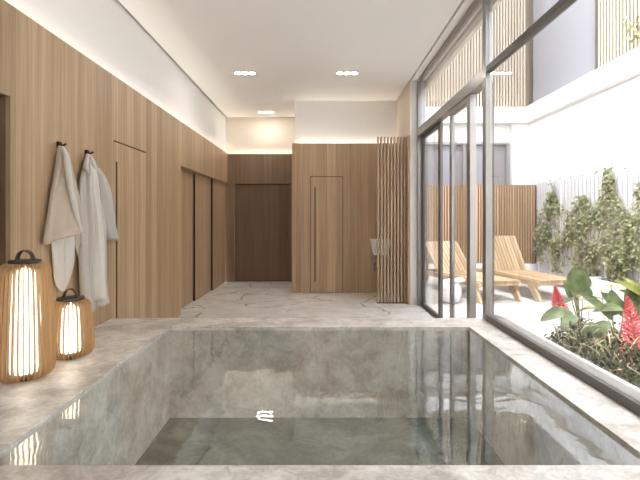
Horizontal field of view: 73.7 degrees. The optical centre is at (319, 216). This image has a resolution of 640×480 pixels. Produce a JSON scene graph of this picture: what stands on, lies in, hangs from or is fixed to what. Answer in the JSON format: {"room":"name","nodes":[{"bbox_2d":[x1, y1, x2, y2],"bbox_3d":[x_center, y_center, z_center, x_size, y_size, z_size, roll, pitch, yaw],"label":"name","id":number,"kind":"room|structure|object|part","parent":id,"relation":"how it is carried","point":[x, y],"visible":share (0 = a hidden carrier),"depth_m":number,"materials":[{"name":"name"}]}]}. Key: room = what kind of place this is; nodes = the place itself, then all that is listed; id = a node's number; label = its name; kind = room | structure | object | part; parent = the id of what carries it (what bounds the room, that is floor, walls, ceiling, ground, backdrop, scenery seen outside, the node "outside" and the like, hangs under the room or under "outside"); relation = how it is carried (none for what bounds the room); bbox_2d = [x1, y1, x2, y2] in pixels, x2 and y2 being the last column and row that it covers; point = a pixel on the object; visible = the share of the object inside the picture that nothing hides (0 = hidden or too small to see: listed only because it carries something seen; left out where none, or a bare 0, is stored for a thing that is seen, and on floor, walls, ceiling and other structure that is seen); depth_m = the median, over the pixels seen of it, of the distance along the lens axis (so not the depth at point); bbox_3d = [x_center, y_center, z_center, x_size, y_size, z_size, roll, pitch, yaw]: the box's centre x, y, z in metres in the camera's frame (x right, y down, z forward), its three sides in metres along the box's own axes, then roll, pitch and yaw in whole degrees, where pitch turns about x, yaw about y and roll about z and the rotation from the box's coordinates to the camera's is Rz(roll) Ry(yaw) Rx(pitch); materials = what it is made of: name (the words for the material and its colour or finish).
{"room":"indoor spa pool","nodes":[
{"label":"indoor spa pool","id":0,"kind":"room"},
{"bbox_2d":[0,0,227,331],"bbox_3d":[-2.515,-0.435,3.700,1.070,3.670,11.400,0,0,0],"label":"wall","id":1,"kind":"structure","parent":0,"point":[83,75],"depth_m":3.85,"materials":[{"name":"brown wood"}]},
{"bbox_2d":[56,141,66,147],"bbox_3d":[-1.946,-0.544,3.227,0.067,0.048,0.040,0,0,0],"label":"wall hook","id":2,"kind":"object","parent":1,"relation":"attached to","point":[58,143],"visible":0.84,"depth_m":3.21,"materials":[{"name":"black metal"}]},
{"bbox_2d":[43,145,82,290],"bbox_3d":[-1.899,0.011,3.276,0.151,1.100,0.598,0,0,0],"label":"towel","id":3,"kind":"object","parent":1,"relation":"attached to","point":[63,230],"visible":0.83,"depth_m":3.16,"materials":[{"name":"fabric"}]},
{"bbox_3d":[-1.948,0.300,3.259,0.053,0.522,0.305,0,0,0],"label":"panel","id":4,"kind":"part","parent":3,"relation":"part of","materials":[{"name":"fabric"}]},
{"bbox_3d":[-1.940,0.136,3.460,0.068,0.467,0.230,0,0,0],"label":"panel","id":5,"kind":"part","parent":3,"relation":"part of","materials":[{"name":"beige fabric"}]},
{"bbox_2d":[114,142,145,317],"bbox_3d":[-1.995,0.338,4.480,0.030,2.125,0.760,0,0,0],"label":"door","id":6,"kind":"structure","parent":1,"relation":"in","point":[129,163],"depth_m":4.46,"materials":[{"name":"brown wood"}]},
{"bbox_3d":[-1.998,0.431,4.159,0.024,1.938,0.036,0,0,0],"label":"recessed pull","id":7,"kind":"part","parent":6,"relation":"part of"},
{"bbox_2d":[181,169,192,308],"bbox_3d":[-2.125,0.335,6.654,0.032,2.119,1.132,0,0,0],"label":"door","id":8,"kind":"structure","parent":1,"relation":"in","point":[186,177],"depth_m":6.75,"materials":[{"name":"brown wood"}]},
{"bbox_2d":[193,173,210,300],"bbox_3d":[-2.090,0.335,7.644,0.032,2.119,1.112,0,0,0],"label":"door","id":9,"kind":"structure","parent":1,"relation":"in","point":[201,184],"depth_m":7.48,"materials":[{"name":"brown wood"}]},
{"bbox_2d":[211,179,224,289],"bbox_3d":[-2.055,0.335,8.639,0.032,2.119,1.062,0,0,0],"label":"door","id":10,"kind":"structure","parent":1,"relation":"in","point":[217,187],"depth_m":8.50,"materials":[{"name":"brown wood"}]},
{"bbox_3d":[-1.946,-0.542,3.613,0.067,0.048,0.040,0,0,0],"label":"wall hook","id":11,"kind":"object","parent":1,"relation":"attached to","visible":0},
{"bbox_2d":[78,153,118,311],"bbox_3d":[-1.884,0.124,3.693,0.187,1.316,0.582,0,0,-2],"label":"bathrobe","id":12,"kind":"object","parent":11,"relation":"hanging from","point":[98,214],"visible":0.98,"depth_m":3.54,"materials":[{"name":"grey fabric"}]},
{"bbox_2d":[225,117,294,281],"bbox_3d":[-1.260,-0.435,9.277,1.720,3.670,0.166,0,0,0],"label":"wall","id":13,"kind":"structure","parent":0,"point":[259,149],"depth_m":9.20,"materials":[{"name":"brown wood"}]},
{"bbox_2d":[235,185,289,280],"bbox_3d":[-1.243,0.340,9.260,1.184,2.080,0.050,0,0,0],"label":"door","id":14,"kind":"structure","parent":13,"relation":"in","point":[262,212],"depth_m":9.25,"materials":[{"name":"brown wood"}]},
{"bbox_2d":[118,0,461,116],"bbox_3d":[-0.297,-2.200,3.660,3.445,0.060,11.320,0,0,0],"label":"ceiling","id":15,"kind":"structure","parent":0,"point":[296,49],"depth_m":5.40,"materials":[{"name":"paint"}]},
{"bbox_2d":[233,71,256,74],"bbox_3d":[-1.130,-2.166,6.430,0.340,0.008,0.200,0,0,0],"label":"recessed light","id":16,"kind":"object","parent":15,"relation":"in","point":[234,72],"visible":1,"depth_m":6.42,"materials":[{"name":"white paint"}]},
{"bbox_2d":[257,111,273,112],"bbox_3d":[-1.115,-2.166,8.820,0.340,0.008,0.200,0,0,0],"label":"recessed light","id":17,"kind":"object","parent":15,"relation":"in","point":[257,111],"visible":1,"depth_m":8.76,"materials":[{"name":"white paint"}]},
{"bbox_2d":[336,71,358,74],"bbox_3d":[0.410,-2.166,6.430,0.340,0.008,0.200,0,0,0],"label":"recessed light","id":18,"kind":"object","parent":15,"relation":"in","point":[337,72],"visible":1,"depth_m":6.39,"materials":[{"name":"white paint"}]},
{"bbox_2d":[292,101,396,292],"bbox_3d":[0.462,-0.435,8.585,1.956,3.670,1.430,0,0,0],"label":"wall","id":19,"kind":"structure","parent":0,"point":[333,138],"depth_m":7.87,"materials":[{"name":"brown wood"}]},
{"bbox_2d":[311,177,342,291],"bbox_3d":[0.121,0.325,7.885,0.588,2.130,0.030,0,0,0],"label":"door","id":20,"kind":"structure","parent":19,"relation":"in","point":[326,192],"depth_m":7.87,"materials":[{"name":"brown wood"}]},
{"bbox_3d":[-0.091,0.325,7.896,0.027,1.750,0.008,0,0,0],"label":"recessed pull","id":21,"kind":"part","parent":20,"relation":"part of","materials":[{"name":"brown wood"}]},
{"bbox_2d":[370,230,389,254],"bbox_3d":[1.090,0.459,7.701,0.337,0.442,0.337,0,0,0],"label":"washbasin","id":22,"kind":"object","parent":19,"relation":"attached to","point":[373,241],"visible":0.52,"depth_m":7.58,"materials":[{"name":"white ceramic"}]},
{"bbox_3d":[1.090,0.540,7.701,0.337,0.280,0.337,0,0,0],"label":"bowl","id":23,"kind":"part","parent":22,"relation":"part of","materials":[{"name":"white ceramic"}]},
{"bbox_2d":[372,259,392,272],"bbox_3d":[1.145,0.900,7.814,0.386,0.240,0.109,0,0,0],"label":"towel rack","id":24,"kind":"object","parent":19,"relation":"attached to","point":[372,259],"visible":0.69,"depth_m":7.76,"materials":[{"name":"metal"}]},
{"bbox_2d":[178,279,638,336],"bbox_3d":[1.600,1.460,3.800,8.000,0.120,13.600,0,0,0],"label":"floor","id":25,"kind":"structure","parent":0,"point":[237,299],"depth_m":6.76,"materials":[{"name":"white stone"}]},
{"bbox_2d":[0,318,639,479],"bbox_3d":[-0.141,1.414,1.045,3.673,0.898,6.070,0,0,0],"label":"plunge pool","id":26,"kind":"object","parent":25,"relation":"in","point":[153,398],"visible":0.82,"depth_m":3.29,"materials":[{"name":"grey stone"}]},
{"bbox_2d":[0,250,55,382],"bbox_3d":[-1.775,0.581,2.570,0.319,0.767,0.320,0,0,0],"label":"lantern","id":27,"kind":"object","parent":26,"relation":"on","point":[27,316],"visible":1,"depth_m":2.50,"materials":[{"name":"brown wood"}]},
{"bbox_3d":[-1.775,0.227,2.570,0.093,0.060,0.040,0,0,-9],"label":"carry handle","id":28,"kind":"part","parent":27,"relation":"part of","materials":[{"name":"brown metal"}]},
{"bbox_2d":[54,288,94,359],"bbox_3d":[-1.722,0.729,2.950,0.295,0.472,0.296,0,0,0],"label":"lantern","id":29,"kind":"object","parent":26,"relation":"on","point":[73,313],"visible":0.9,"depth_m":2.89,"materials":[{"name":"brown wood"}]},
{"bbox_3d":[-1.722,0.522,2.950,0.093,0.060,0.040,0,0,-9],"label":"carry handle","id":30,"kind":"part","parent":29,"relation":"part of","materials":[{"name":"brown metal"}]},
{"bbox_2d":[377,137,405,302],"bbox_3d":[1.160,0.050,6.950,0.470,2.700,0.070,0,0,0],"label":"slatted screen","id":31,"kind":"object","parent":25,"relation":"on","point":[394,138],"visible":1,"depth_m":6.92,"materials":[{"name":"brown wood"}]},
{"bbox_2d":[443,280,461,302],"bbox_3d":[2.147,1.222,7.000,0.340,0.355,0.340,0,0,0],"label":"garden stool","id":32,"kind":"object","parent":25,"relation":"on","point":[446,285],"visible":0.61,"depth_m":6.88,"materials":[{"name":"white ceramic"}]},
{"bbox_2d":[445,277,464,282],"bbox_3d":[2.208,1.031,6.998,0.280,0.078,0.308,0,0,0],"label":"towel","id":33,"kind":"object","parent":32,"relation":"on","point":[459,279],"visible":0.66,"depth_m":6.89,"materials":[{"name":"white fabric"}]},
{"bbox_2d":[426,241,522,303],"bbox_3d":[2.703,0.948,7.902,0.794,0.905,1.992,0,0,-15],"label":"sun lounger","id":34,"kind":"object","parent":25,"relation":"on","point":[432,246],"visible":0.5,"depth_m":8.27,"materials":[{"name":"brown wood"}]},
{"bbox_3d":[2.535,0.785,8.507,0.731,0.760,0.047,0,-44,-15],"label":"backrest","id":35,"kind":"part","parent":34,"relation":"part of","materials":[{"name":"brown wood"}]},
{"bbox_3d":[2.698,1.110,7.922,0.790,0.090,1.950,0,0,-15],"label":"frame","id":36,"kind":"part","parent":34,"relation":"part of","materials":[{"name":"brown wood"}]},
{"bbox_3d":[2.556,1.267,7.002,0.044,0.266,0.331,0,0,-15],"label":"leg","id":37,"kind":"part","parent":34,"relation":"part of","materials":[{"name":"brown wood"}]},
{"bbox_3d":[2.780,1.054,7.592,0.731,0.020,1.310,0,0,-15],"label":"seat","id":38,"kind":"part","parent":34,"relation":"part of","materials":[{"name":"brown wood"}]},
{"bbox_3d":[3.280,1.267,7.196,0.044,0.266,0.331,0,0,-15],"label":"leg","id":39,"kind":"part","parent":34,"relation":"part of","materials":[{"name":"brown wood"}]},
{"bbox_2d":[476,236,581,302],"bbox_3d":[3.798,0.893,8.027,0.794,1.014,1.992,0,0,-11],"label":"sun lounger","id":40,"kind":"object","parent":25,"relation":"on","point":[508,260],"visible":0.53,"depth_m":8.35,"materials":[{"name":"brown wood"}]},
{"bbox_3d":[3.687,0.727,8.571,0.731,0.760,0.047,0,-30,-11],"label":"backrest","id":41,"kind":"part","parent":40,"relation":"part of","materials":[{"name":"brown wood"}]},
{"bbox_3d":[3.794,1.110,8.047,0.790,0.090,1.950,0,0,-11],"label":"frame","id":42,"kind":"part","parent":40,"relation":"part of","materials":[{"name":"brown wood"}]},
{"bbox_3d":[3.853,1.054,7.712,0.731,0.020,1.310,0,0,-11],"label":"seat","id":43,"kind":"part","parent":40,"relation":"part of","materials":[{"name":"brown wood"}]},
{"bbox_3d":[3.588,1.267,7.140,0.044,0.266,0.331,0,0,-11],"label":"leg","id":44,"kind":"part","parent":40,"relation":"part of","materials":[{"name":"brown wood"}]},
{"bbox_2d":[584,277,633,313],"bbox_3d":[4.640,1.205,4.850,0.380,0.390,4.700,0,0,0],"label":"planter box","id":45,"kind":"object","parent":25,"relation":"on","point":[597,284],"visible":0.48,"depth_m":6.75,"materials":[{"name":"concrete"}]},
{"bbox_3d":[3.165,1.380,3.175,2.370,0.080,3.350,0,0,0],"label":"soil","id":46,"kind":"object","parent":25,"relation":"on","visible":0},
{"bbox_2d":[551,286,570,330],"bbox_3d":[2.588,1.044,4.603,0.206,0.614,0.208,0,0,0],"label":"flower","id":47,"kind":"object","parent":46,"relation":"on","point":[557,300],"visible":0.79,"depth_m":4.59,"materials":[{"name":"red plant"}]},
{"bbox_2d":[540,306,595,335],"bbox_3d":[2.387,1.101,4.032,0.542,0.499,0.228,0,0,0],"label":"leaf plant","id":48,"kind":"object","parent":46,"relation":"on","point":[552,313],"visible":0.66,"depth_m":4.07,"materials":[{"name":"green plant"}]},
{"bbox_2d":[543,320,614,352],"bbox_3d":[2.418,1.182,3.975,0.667,0.406,0.672,0,0,0],"label":"shrub","id":49,"kind":"object","parent":46,"relation":"on","point":[582,323],"visible":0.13,"depth_m":4.02,"materials":[{"name":"green plant"}]},
{"bbox_2d":[563,267,604,327],"bbox_3d":[2.664,0.936,4.410,0.529,0.831,0.429,0,0,0],"label":"leaf plant","id":50,"kind":"object","parent":46,"relation":"on","point":[577,281],"visible":0.75,"depth_m":4.40,"materials":[{"name":"green plant"}]},
{"bbox_3d":[2.658,1.072,4.407,0.059,0.558,0.301,0,0,44],"label":"stem","id":51,"kind":"part","parent":50,"relation":"part of","materials":[{"name":"green plant"}]},
{"bbox_2d":[549,319,622,376],"bbox_3d":[2.202,1.128,3.553,0.642,0.513,0.667,0,0,0],"label":"shrub","id":52,"kind":"object","parent":46,"relation":"on","point":[574,346],"visible":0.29,"depth_m":3.57,"materials":[{"name":"green plant"}]},
{"bbox_2d":[561,316,612,342],"bbox_3d":[2.697,1.194,4.351,0.578,0.348,0.570,0,0,0],"label":"shrub","id":53,"kind":"object","parent":46,"relation":"on","point":[582,319],"visible":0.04,"depth_m":4.36,"materials":[{"name":"green plant"}]},
{"bbox_2d":[585,305,591,360],"bbox_3d":[2.261,1.045,3.604,0.065,0.610,0.058,0,0,0],"label":"flower","id":54,"kind":"object","parent":46,"relation":"on","point":[587,306],"visible":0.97,"depth_m":3.60,"materials":[{"name":"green plant"}]},
{"bbox_3d":[2.275,1.058,3.600,0.038,0.583,0.007,0,0,0],"label":"stem","id":55,"kind":"part","parent":54,"relation":"part of","materials":[{"name":"green plant"}]},
{"bbox_2d":[579,290,624,357],"bbox_3d":[2.490,1.009,3.755,0.340,0.686,0.455,0,0,26],"label":"leaf plant","id":56,"kind":"object","parent":46,"relation":"on","point":[608,309],"visible":0.74,"depth_m":3.70,"materials":[{"name":"green plant"}]},
{"bbox_3d":[2.546,1.079,3.775,0.188,0.547,0.229,0,0,-11],"label":"stem","id":57,"kind":"part","parent":56,"relation":"part of","materials":[{"name":"green plant"}]},
{"bbox_2d":[581,332,639,386],"bbox_3d":[2.191,1.110,3.035,0.658,0.487,0.670,0,0,0],"label":"shrub","id":58,"kind":"object","parent":46,"relation":"on","point":[615,365],"visible":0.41,"depth_m":3.06,"materials":[{"name":"green plant"}]},
{"bbox_2d":[600,319,639,363],"bbox_3d":[2.892,1.147,3.950,0.675,0.450,0.625,0,0,0],"label":"shrub","id":59,"kind":"object","parent":46,"relation":"on","point":[619,323],"visible":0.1,"depth_m":4.01,"materials":[{"name":"green plant"}]},
{"bbox_2d":[601,280,639,359],"bbox_3d":[2.786,0.961,3.715,0.450,0.785,0.388,0,0,0],"label":"leaf plant","id":60,"kind":"object","parent":46,"relation":"on","point":[614,299],"visible":0.29,"depth_m":3.81,"materials":[{"name":"green plant"}]},
{"bbox_2d":[613,276,639,297],"bbox_3d":[2.823,0.876,3.832,0.330,0.950,0.183,0,0,0],"label":"leaf plant","id":61,"kind":"object","parent":46,"relation":"on","point":[630,284],"visible":0.98,"depth_m":3.80,"materials":[{"name":"green plant"}]},
{"bbox_2d":[617,329,639,370],"bbox_3d":[2.759,1.106,3.345,0.731,0.496,0.675,0,0,0],"label":"shrub","id":62,"kind":"object","parent":46,"relation":"on","point":[626,329],"visible":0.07,"depth_m":3.46,"materials":[{"name":"green plant"}]},
{"bbox_2d":[619,296,639,363],"bbox_3d":[2.463,0.980,3.304,0.279,0.741,0.280,0,0,0],"label":"flower","id":63,"kind":"object","parent":46,"relation":"on","point":[629,310],"visible":0.81,"depth_m":3.31,"materials":[{"name":"red plant"}]},
{"bbox_3d":[2.425,0.980,3.300,0.112,0.741,0.024,0,0,0],"label":"stem","id":64,"kind":"part","parent":63,"relation":"part of","materials":[{"name":"red plant"}]},
{"bbox_2d":[627,364,639,386],"bbox_3d":[2.128,1.132,2.545,0.624,0.490,0.612,0,0,0],"label":"shrub","id":65,"kind":"object","parent":46,"relation":"on","point":[633,382],"visible":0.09,"depth_m":2.66,"materials":[{"name":"green plant"}]},
{"bbox_2d":[396,79,425,304],"bbox_3d":[1.550,-0.435,8.408,0.300,3.670,3.185,0,0,0],"label":"wall","id":66,"kind":"structure","parent":0,"point":[407,100],"depth_m":6.82,"materials":[{"name":"beige paint"}]},
{"bbox_2d":[411,0,481,81],"bbox_3d":[1.586,-2.200,2.500,0.268,0.060,9.000,0,0,0],"label":"trim","id":67,"kind":"structure","parent":66,"relation":"attached to","point":[464,5],"depth_m":5.13,"materials":[{"name":"paint"}]},
{"bbox_2d":[417,0,493,317],"bbox_3d":[1.603,-0.385,5.438,0.115,3.570,2.755,0,0,0],"label":"window","id":68,"kind":"structure","parent":66,"relation":"in","point":[474,86],"depth_m":5.70,"materials":[{"name":"grey metal"}]},
{"bbox_2d":[422,121,442,317],"bbox_3d":[1.623,0.057,6.200,0.035,2.670,1.000,0,0,0],"label":"door","id":69,"kind":"structure","parent":68,"relation":"attached to","point":[439,126],"depth_m":5.78,"materials":[{"name":"grey metal"}]},
{"bbox_2d":[450,94,475,317],"bbox_3d":[1.593,0.057,4.790,0.065,2.670,0.700,0,0,0],"label":"door","id":70,"kind":"structure","parent":68,"relation":"attached to","point":[469,101],"depth_m":4.49,"materials":[{"name":"grey metal"}]},
{"bbox_3d":[1.605,0.060,4.067,0.100,2.680,0.015,0,0,0],"label":"post","id":71,"kind":"part","parent":68,"relation":"part of","materials":[{"name":"grey metal"}]},
{"bbox_2d":[424,0,502,88],"bbox_3d":[1.695,-2.155,2.415,0.050,0.230,8.830,0,0,0],"label":"trim","id":72,"kind":"structure","parent":66,"relation":"attached to","point":[475,23],"depth_m":5.15,"materials":[{"name":"beige paint"}]},
{"bbox_2d":[426,0,532,184],"bbox_3d":[3.450,-2.250,10.180,3.900,7.300,0.640,0,0,0],"label":"wall","id":73,"kind":"structure","parent":0,"point":[510,124],"depth_m":10.15,"materials":[{"name":"white paint"}]},
{"bbox_2d":[426,142,509,184],"bbox_3d":[3.000,-0.340,10.170,3.000,2.880,0.100,0,0,0],"label":"window","id":74,"kind":"structure","parent":73,"relation":"in","point":[501,149],"depth_m":10.20,"materials":[{"name":"grey glass"}]},
{"bbox_2d":[427,0,524,106],"bbox_3d":[3.150,-4.010,10.005,3.300,3.580,0.050,0,0,0],"label":"screen","id":75,"kind":"object","parent":73,"relation":"attached to","point":[512,9],"visible":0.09,"depth_m":9.98,"materials":[{"name":"beige wood"}]},
{"bbox_2d":[428,263,537,278],"bbox_3d":[3.310,1.225,9.695,3.180,0.350,0.210,0,0,0],"label":"wall","id":76,"kind":"structure","parent":0,"point":[529,266],"depth_m":9.59,"materials":[{"name":"white paint"}]},
{"bbox_2d":[426,185,535,262],"bbox_3d":[3.315,0.163,9.625,3.130,1.765,0.050,0,0,0],"label":"fence","id":77,"kind":"object","parent":76,"relation":"on","point":[514,205],"visible":0.46,"depth_m":9.60,"materials":[{"name":"brown wood"}]},
{"bbox_2d":[526,46,639,286],"bbox_3d":[5.025,-2.200,3.600,0.550,7.200,13.200,0,0,0],"label":"wall","id":78,"kind":"structure","parent":0,"point":[590,124],"depth_m":7.74,"materials":[{"name":"white paint"}]},
{"bbox_2d":[533,0,597,102],"bbox_3d":[4.960,-4.010,8.805,0.060,3.580,2.290,0,0,0],"label":"window","id":79,"kind":"structure","parent":78,"relation":"in","point":[565,50],"depth_m":8.71,"materials":[{"name":"grey glass"}]},
{"bbox_3d":[4.960,-4.010,7.690,0.060,3.580,0.060,0,0,0],"label":"frame","id":80,"kind":"part","parent":79,"relation":"part of","materials":[{"name":"grey metal"}]},
{"bbox_2d":[537,167,639,283],"bbox_3d":[4.855,0.285,4.275,0.070,2.130,10.550,0,0,0],"label":"fence","id":81,"kind":"object","parent":78,"relation":"attached to","point":[589,185],"visible":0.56,"depth_m":7.78,"materials":[{"name":"grey metal"}]},
{"bbox_2d":[532,182,571,273],"bbox_3d":[4.704,0.206,8.749,0.222,1.853,1.353,0,0,0],"label":"climbing plant","id":82,"kind":"object","parent":81,"relation":"attached to","point":[555,249],"visible":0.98,"depth_m":8.73,"materials":[{"name":"green plant"}]},
{"bbox_3d":[4.790,0.171,8.685,0.049,1.783,0.906,0,0,0],"label":"stem","id":83,"kind":"part","parent":82,"relation":"part of","materials":[{"name":"green plant"}]},
{"bbox_2d":[560,195,602,276],"bbox_3d":[4.704,0.365,7.749,0.222,1.527,1.137,0,0,0],"label":"climbing plant","id":84,"kind":"object","parent":81,"relation":"attached to","point":[584,201],"visible":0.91,"depth_m":7.73,"materials":[{"name":"green plant"}]},
{"bbox_3d":[4.790,0.341,7.722,0.049,1.443,0.924,0,0,0],"label":"stem","id":85,"kind":"part","parent":84,"relation":"part of","materials":[{"name":"green plant"}]},
{"bbox_2d":[585,167,632,283],"bbox_3d":[4.705,0.150,7.046,0.221,1.958,1.030,0,0,0],"label":"climbing plant","id":86,"kind":"object","parent":81,"relation":"attached to","point":[611,273],"visible":0.93,"depth_m":6.98,"materials":[{"name":"green plant"}]},
{"bbox_3d":[4.790,0.131,7.037,0.050,1.863,0.701,0,0,0],"label":"stem","id":87,"kind":"part","parent":86,"relation":"part of","materials":[{"name":"green plant"}]},
{"bbox_2d":[614,182,639,281],"bbox_3d":[4.705,0.299,6.255,0.219,1.649,1.011,0,0,0],"label":"climbing plant","id":88,"kind":"object","parent":81,"relation":"attached to","point":[629,222],"visible":0.96,"depth_m":6.47,"materials":[{"name":"green plant"}]},
{"bbox_2d":[598,0,639,67],"bbox_3d":[4.990,-4.010,2.320,0.080,3.580,10.640,0,0,0],"label":"screen","id":89,"kind":"object","parent":78,"relation":"attached to","point":[612,43],"visible":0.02,"depth_m":7.16,"materials":[{"name":"beige wood"}]},
{"bbox_2d":[621,15,639,46],"bbox_3d":[4.812,-2.690,6.513,0.252,0.943,0.534,0,0,-6],"label":"plant","id":90,"kind":"object","parent":78,"relation":"on","point":[637,36],"visible":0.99,"depth_m":6.54,"materials":[{"name":"green plant"}]},
{"bbox_3d":[1.725,1.247,1.030,0.050,0.505,6.060,0,0,0],"label":"wall","id":91,"kind":"structure","parent":0,"visible":0},
{"bbox_2d":[482,0,639,416],"bbox_3d":[1.653,-0.588,1.030,0.215,3.165,6.060,0,0,0],"label":"window","id":92,"kind":"structure","parent":91,"relation":"in","point":[622,392],"depth_m":3.54,"materials":[{"name":"grey metal"}]},
{"bbox_3d":[1.603,-0.603,0.990,0.115,3.135,5.980,0,0,0],"label":"frame","id":93,"kind":"part","parent":92,"relation":"part of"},
{"bbox_3d":[1.710,0.970,1.030,0.100,0.050,6.060,0,0,0],"label":"sill","id":94,"kind":"part","parent":92,"relation":"part of","materials":[{"name":"grey stone"}]}
]}

